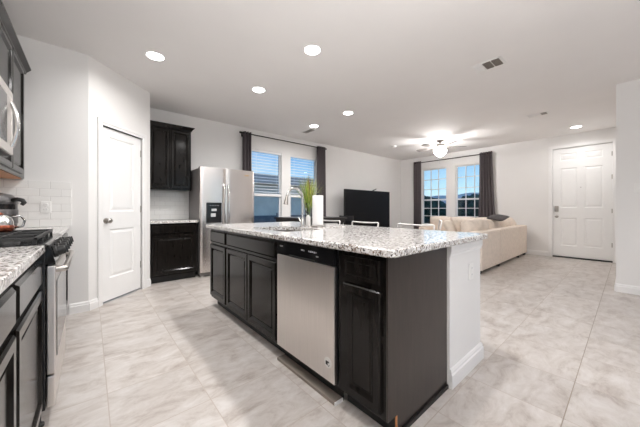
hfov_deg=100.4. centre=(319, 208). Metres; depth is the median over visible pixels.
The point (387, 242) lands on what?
countertop
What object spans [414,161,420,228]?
curtain
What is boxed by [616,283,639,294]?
baseboard
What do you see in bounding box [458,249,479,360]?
wall
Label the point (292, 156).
window blind
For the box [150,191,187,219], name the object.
tile backsplash
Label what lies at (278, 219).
pub table
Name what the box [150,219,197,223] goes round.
countertop
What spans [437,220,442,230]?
counter stool
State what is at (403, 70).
ceiling
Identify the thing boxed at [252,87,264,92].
recessed light
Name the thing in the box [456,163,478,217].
window
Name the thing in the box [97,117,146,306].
door
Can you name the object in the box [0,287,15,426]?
base cabinet
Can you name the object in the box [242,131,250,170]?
curtain
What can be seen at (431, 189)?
window
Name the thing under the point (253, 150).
window blind
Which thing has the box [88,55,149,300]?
wall
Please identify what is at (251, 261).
base cabinet
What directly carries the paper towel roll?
on the paper towel holder
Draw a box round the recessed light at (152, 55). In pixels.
[145,51,164,60]
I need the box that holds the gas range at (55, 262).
[0,229,74,426]
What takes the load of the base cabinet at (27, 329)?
on the floor
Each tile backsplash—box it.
[0,179,70,226]
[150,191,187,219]
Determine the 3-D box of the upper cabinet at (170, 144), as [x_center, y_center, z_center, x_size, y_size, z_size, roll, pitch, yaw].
[-2.455,-0.820,4.361,0.661,1.045,0.364,0,0,-41]
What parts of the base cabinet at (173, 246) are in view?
drawer, door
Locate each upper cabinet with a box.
[0,2,30,178]
[150,120,194,191]
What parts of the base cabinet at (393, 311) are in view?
drawer, door, panel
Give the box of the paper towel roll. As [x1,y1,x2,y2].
[312,195,322,224]
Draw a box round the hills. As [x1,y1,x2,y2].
[432,193,478,203]
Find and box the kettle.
[0,213,25,231]
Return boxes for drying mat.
[305,224,345,227]
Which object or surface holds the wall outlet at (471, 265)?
attached to the wall at (468, 290)
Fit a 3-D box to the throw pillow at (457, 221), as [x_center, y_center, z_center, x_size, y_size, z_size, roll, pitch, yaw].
[3.004,0.422,5.584,0.480,0.450,0.285,0,0,-27]
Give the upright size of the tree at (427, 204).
2.081 m
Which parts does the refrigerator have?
freezer door, handle, handle, fresh food door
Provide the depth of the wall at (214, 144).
6.13 m
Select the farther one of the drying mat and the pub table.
the pub table
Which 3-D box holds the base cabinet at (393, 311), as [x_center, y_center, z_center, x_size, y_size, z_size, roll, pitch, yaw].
[0.437,0.655,1.543,0.630,0.876,0.333,0,0,-41]
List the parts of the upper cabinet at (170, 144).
door, crown molding, door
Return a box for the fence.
[254,213,310,222]
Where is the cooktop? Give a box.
[0,233,59,247]
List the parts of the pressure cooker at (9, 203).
lid, handle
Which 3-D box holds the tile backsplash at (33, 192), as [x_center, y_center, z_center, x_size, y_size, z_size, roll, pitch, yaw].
[-2.823,-0.048,2.551,0.648,0.450,0.010,0,0,-41]
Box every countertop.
[0,245,44,293]
[16,226,68,234]
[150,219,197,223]
[206,221,487,257]
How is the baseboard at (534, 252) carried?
attached to the wall at (520, 169)
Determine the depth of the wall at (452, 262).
1.65 m
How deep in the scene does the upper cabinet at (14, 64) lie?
2.13 m
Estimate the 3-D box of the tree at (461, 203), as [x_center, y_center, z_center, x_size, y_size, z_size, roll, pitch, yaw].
[6.500,0.418,11.138,2.067,2.004,2.204,0,0,-41]
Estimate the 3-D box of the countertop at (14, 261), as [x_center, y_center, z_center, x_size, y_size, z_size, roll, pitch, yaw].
[-1.103,0.198,0.532,0.637,0.037,1.526,0,0,-41]
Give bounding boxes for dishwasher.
[277,240,343,405]
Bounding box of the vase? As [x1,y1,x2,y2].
[305,203,311,224]
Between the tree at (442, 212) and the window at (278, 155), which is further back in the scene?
the tree at (442, 212)
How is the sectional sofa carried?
on the floor
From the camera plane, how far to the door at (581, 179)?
5.75 m
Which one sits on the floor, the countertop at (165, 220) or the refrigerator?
the refrigerator
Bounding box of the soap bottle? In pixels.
[305,212,309,225]
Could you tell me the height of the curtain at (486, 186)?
2.570 m
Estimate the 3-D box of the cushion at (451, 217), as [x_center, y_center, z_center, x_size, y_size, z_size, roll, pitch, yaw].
[3.824,0.428,7.128,0.266,0.429,0.570,0,0,-41]
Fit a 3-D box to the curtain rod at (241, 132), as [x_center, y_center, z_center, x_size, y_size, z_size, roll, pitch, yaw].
[-0.730,-1.494,6.003,2.290,0.095,0.104,0,0,-41]
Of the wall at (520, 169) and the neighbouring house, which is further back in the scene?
the neighbouring house
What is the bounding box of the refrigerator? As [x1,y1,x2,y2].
[189,166,253,276]
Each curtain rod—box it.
[239,131,326,149]
[415,152,492,163]
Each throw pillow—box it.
[443,220,457,231]
[452,218,466,231]
[487,214,508,220]
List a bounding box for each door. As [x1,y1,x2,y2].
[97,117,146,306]
[548,138,615,262]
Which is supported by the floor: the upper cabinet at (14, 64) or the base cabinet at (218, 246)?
the base cabinet at (218, 246)
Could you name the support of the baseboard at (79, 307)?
attached to the wall at (56, 84)
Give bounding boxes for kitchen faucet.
[284,187,304,226]
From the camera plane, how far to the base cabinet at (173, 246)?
4.00 m
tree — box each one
[424,195,439,222]
[434,198,445,215]
[458,195,478,217]
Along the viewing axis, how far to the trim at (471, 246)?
1.74 m
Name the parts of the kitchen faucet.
gooseneck spout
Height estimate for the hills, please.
8.848 m
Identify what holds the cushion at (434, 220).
on the sectional sofa
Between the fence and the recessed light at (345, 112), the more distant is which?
the fence
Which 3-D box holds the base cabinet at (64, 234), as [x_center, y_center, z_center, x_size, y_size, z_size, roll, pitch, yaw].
[-2.476,0.655,2.123,0.632,0.876,1.105,0,0,-41]
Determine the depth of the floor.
1.85 m
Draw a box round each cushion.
[430,216,450,230]
[451,217,473,220]
[460,218,488,231]
[485,219,499,228]
[499,219,509,226]
[507,217,516,225]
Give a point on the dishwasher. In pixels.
(307, 275)
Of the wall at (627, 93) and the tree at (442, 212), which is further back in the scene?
the tree at (442, 212)
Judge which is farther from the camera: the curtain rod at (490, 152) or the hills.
the hills
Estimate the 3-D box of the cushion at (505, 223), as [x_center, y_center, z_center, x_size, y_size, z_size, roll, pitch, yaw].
[4.023,0.408,6.002,0.590,0.429,0.372,0,0,-41]
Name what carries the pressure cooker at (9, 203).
on the countertop at (61, 229)
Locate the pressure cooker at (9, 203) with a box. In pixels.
[0,193,26,229]
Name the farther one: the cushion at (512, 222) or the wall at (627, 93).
the cushion at (512, 222)
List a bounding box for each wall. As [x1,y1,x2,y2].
[0,35,87,314]
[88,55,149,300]
[150,108,400,227]
[401,127,615,250]
[447,247,457,383]
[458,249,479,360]
[616,79,639,286]
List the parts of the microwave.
door, handle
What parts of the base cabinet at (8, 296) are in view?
drawer, door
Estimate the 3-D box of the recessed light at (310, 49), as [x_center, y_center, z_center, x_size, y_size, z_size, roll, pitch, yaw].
[-0.080,-1.641,2.766,0.178,0.012,0.178,0,0,-41]
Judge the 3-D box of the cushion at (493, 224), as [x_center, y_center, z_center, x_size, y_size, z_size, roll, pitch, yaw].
[3.540,0.414,5.597,0.610,0.418,0.372,0,0,-41]
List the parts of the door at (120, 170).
knob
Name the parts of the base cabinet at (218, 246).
drawer, door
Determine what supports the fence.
on the ground
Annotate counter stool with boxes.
[351,221,378,226]
[397,223,434,229]
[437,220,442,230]
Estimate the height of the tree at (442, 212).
2.102 m
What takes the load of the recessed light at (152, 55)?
in the ceiling
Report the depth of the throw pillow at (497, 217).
5.40 m
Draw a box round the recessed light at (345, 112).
[343,111,352,114]
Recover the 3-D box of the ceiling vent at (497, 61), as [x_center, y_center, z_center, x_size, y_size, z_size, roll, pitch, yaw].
[1.927,-1.641,3.049,0.210,0.012,0.300,0,0,-41]
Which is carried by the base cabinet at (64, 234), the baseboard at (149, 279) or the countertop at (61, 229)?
the countertop at (61, 229)
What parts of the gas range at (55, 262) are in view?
burner, control panel, storage drawer, oven door, control knob, control knob, control knob, handle, control knob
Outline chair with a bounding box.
[339,215,353,224]
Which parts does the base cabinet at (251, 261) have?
door, false drawer, rail, door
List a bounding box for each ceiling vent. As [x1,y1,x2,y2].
[302,129,314,133]
[471,56,505,72]
[526,111,548,117]
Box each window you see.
[260,155,279,216]
[291,161,315,197]
[421,167,445,224]
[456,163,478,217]
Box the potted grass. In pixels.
[293,175,324,224]
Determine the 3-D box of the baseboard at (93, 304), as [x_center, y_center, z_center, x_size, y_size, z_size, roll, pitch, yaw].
[-2.467,1.039,2.902,0.016,0.108,0.099,0,0,4]
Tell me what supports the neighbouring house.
on the ground
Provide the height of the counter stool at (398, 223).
0.942 m
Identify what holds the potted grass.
on the countertop at (387, 242)
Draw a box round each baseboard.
[69,301,88,314]
[89,298,97,310]
[147,278,150,286]
[448,342,483,389]
[526,249,547,255]
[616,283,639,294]
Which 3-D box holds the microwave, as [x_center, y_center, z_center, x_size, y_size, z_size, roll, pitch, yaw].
[-1.925,-0.552,1.344,0.471,0.420,0.762,0,0,-41]
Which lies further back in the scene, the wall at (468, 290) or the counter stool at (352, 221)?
the counter stool at (352, 221)
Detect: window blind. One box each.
[252,149,280,196]
[291,155,316,197]
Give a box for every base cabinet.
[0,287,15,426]
[8,259,42,426]
[62,233,67,308]
[150,223,196,283]
[210,229,233,314]
[226,232,284,352]
[339,247,448,426]
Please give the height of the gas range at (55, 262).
0.954 m
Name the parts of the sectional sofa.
arm, panel, panel, panel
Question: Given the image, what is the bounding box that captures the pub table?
[274,216,346,223]
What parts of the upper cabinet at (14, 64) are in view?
door, crown molding, door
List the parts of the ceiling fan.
blade, blade, lamp shade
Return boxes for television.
[344,189,389,226]
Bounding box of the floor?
[41,254,639,426]
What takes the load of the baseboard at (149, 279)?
attached to the wall at (112, 97)
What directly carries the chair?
on the floor
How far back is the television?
7.32 m
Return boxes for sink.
[273,230,292,231]
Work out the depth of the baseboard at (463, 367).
1.74 m
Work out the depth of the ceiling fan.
6.34 m
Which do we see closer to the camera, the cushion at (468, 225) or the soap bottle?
the soap bottle
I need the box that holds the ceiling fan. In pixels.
[416,140,465,156]
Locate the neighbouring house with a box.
[254,173,313,215]
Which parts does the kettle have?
handle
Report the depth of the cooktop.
1.38 m
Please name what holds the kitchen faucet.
on the countertop at (387, 242)
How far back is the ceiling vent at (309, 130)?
5.64 m
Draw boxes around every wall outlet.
[41,201,50,212]
[469,262,473,279]
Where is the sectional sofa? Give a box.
[419,216,526,273]
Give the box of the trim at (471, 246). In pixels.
[448,240,482,256]
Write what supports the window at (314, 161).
in the wall at (214, 144)
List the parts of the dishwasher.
pocket handle, control panel, toe trim, toe panel, trim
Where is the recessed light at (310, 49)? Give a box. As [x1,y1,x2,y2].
[304,45,320,54]
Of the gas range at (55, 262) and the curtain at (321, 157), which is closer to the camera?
the gas range at (55, 262)
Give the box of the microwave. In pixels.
[0,76,19,155]
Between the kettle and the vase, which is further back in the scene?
the vase
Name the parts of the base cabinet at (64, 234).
door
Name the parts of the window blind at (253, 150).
rail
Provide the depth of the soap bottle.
2.69 m
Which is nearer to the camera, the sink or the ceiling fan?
the sink
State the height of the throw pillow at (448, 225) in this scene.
0.414 m
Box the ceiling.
[2,0,639,159]
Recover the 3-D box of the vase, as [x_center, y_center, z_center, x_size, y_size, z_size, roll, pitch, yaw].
[-0.123,0.059,2.863,0.088,0.240,0.088,0,0,-41]
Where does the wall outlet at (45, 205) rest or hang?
attached to the tile backsplash at (33, 192)
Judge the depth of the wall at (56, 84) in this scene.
2.72 m
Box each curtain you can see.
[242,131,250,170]
[317,146,325,215]
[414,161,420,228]
[478,151,494,216]
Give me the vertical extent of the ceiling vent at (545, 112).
0.012 m

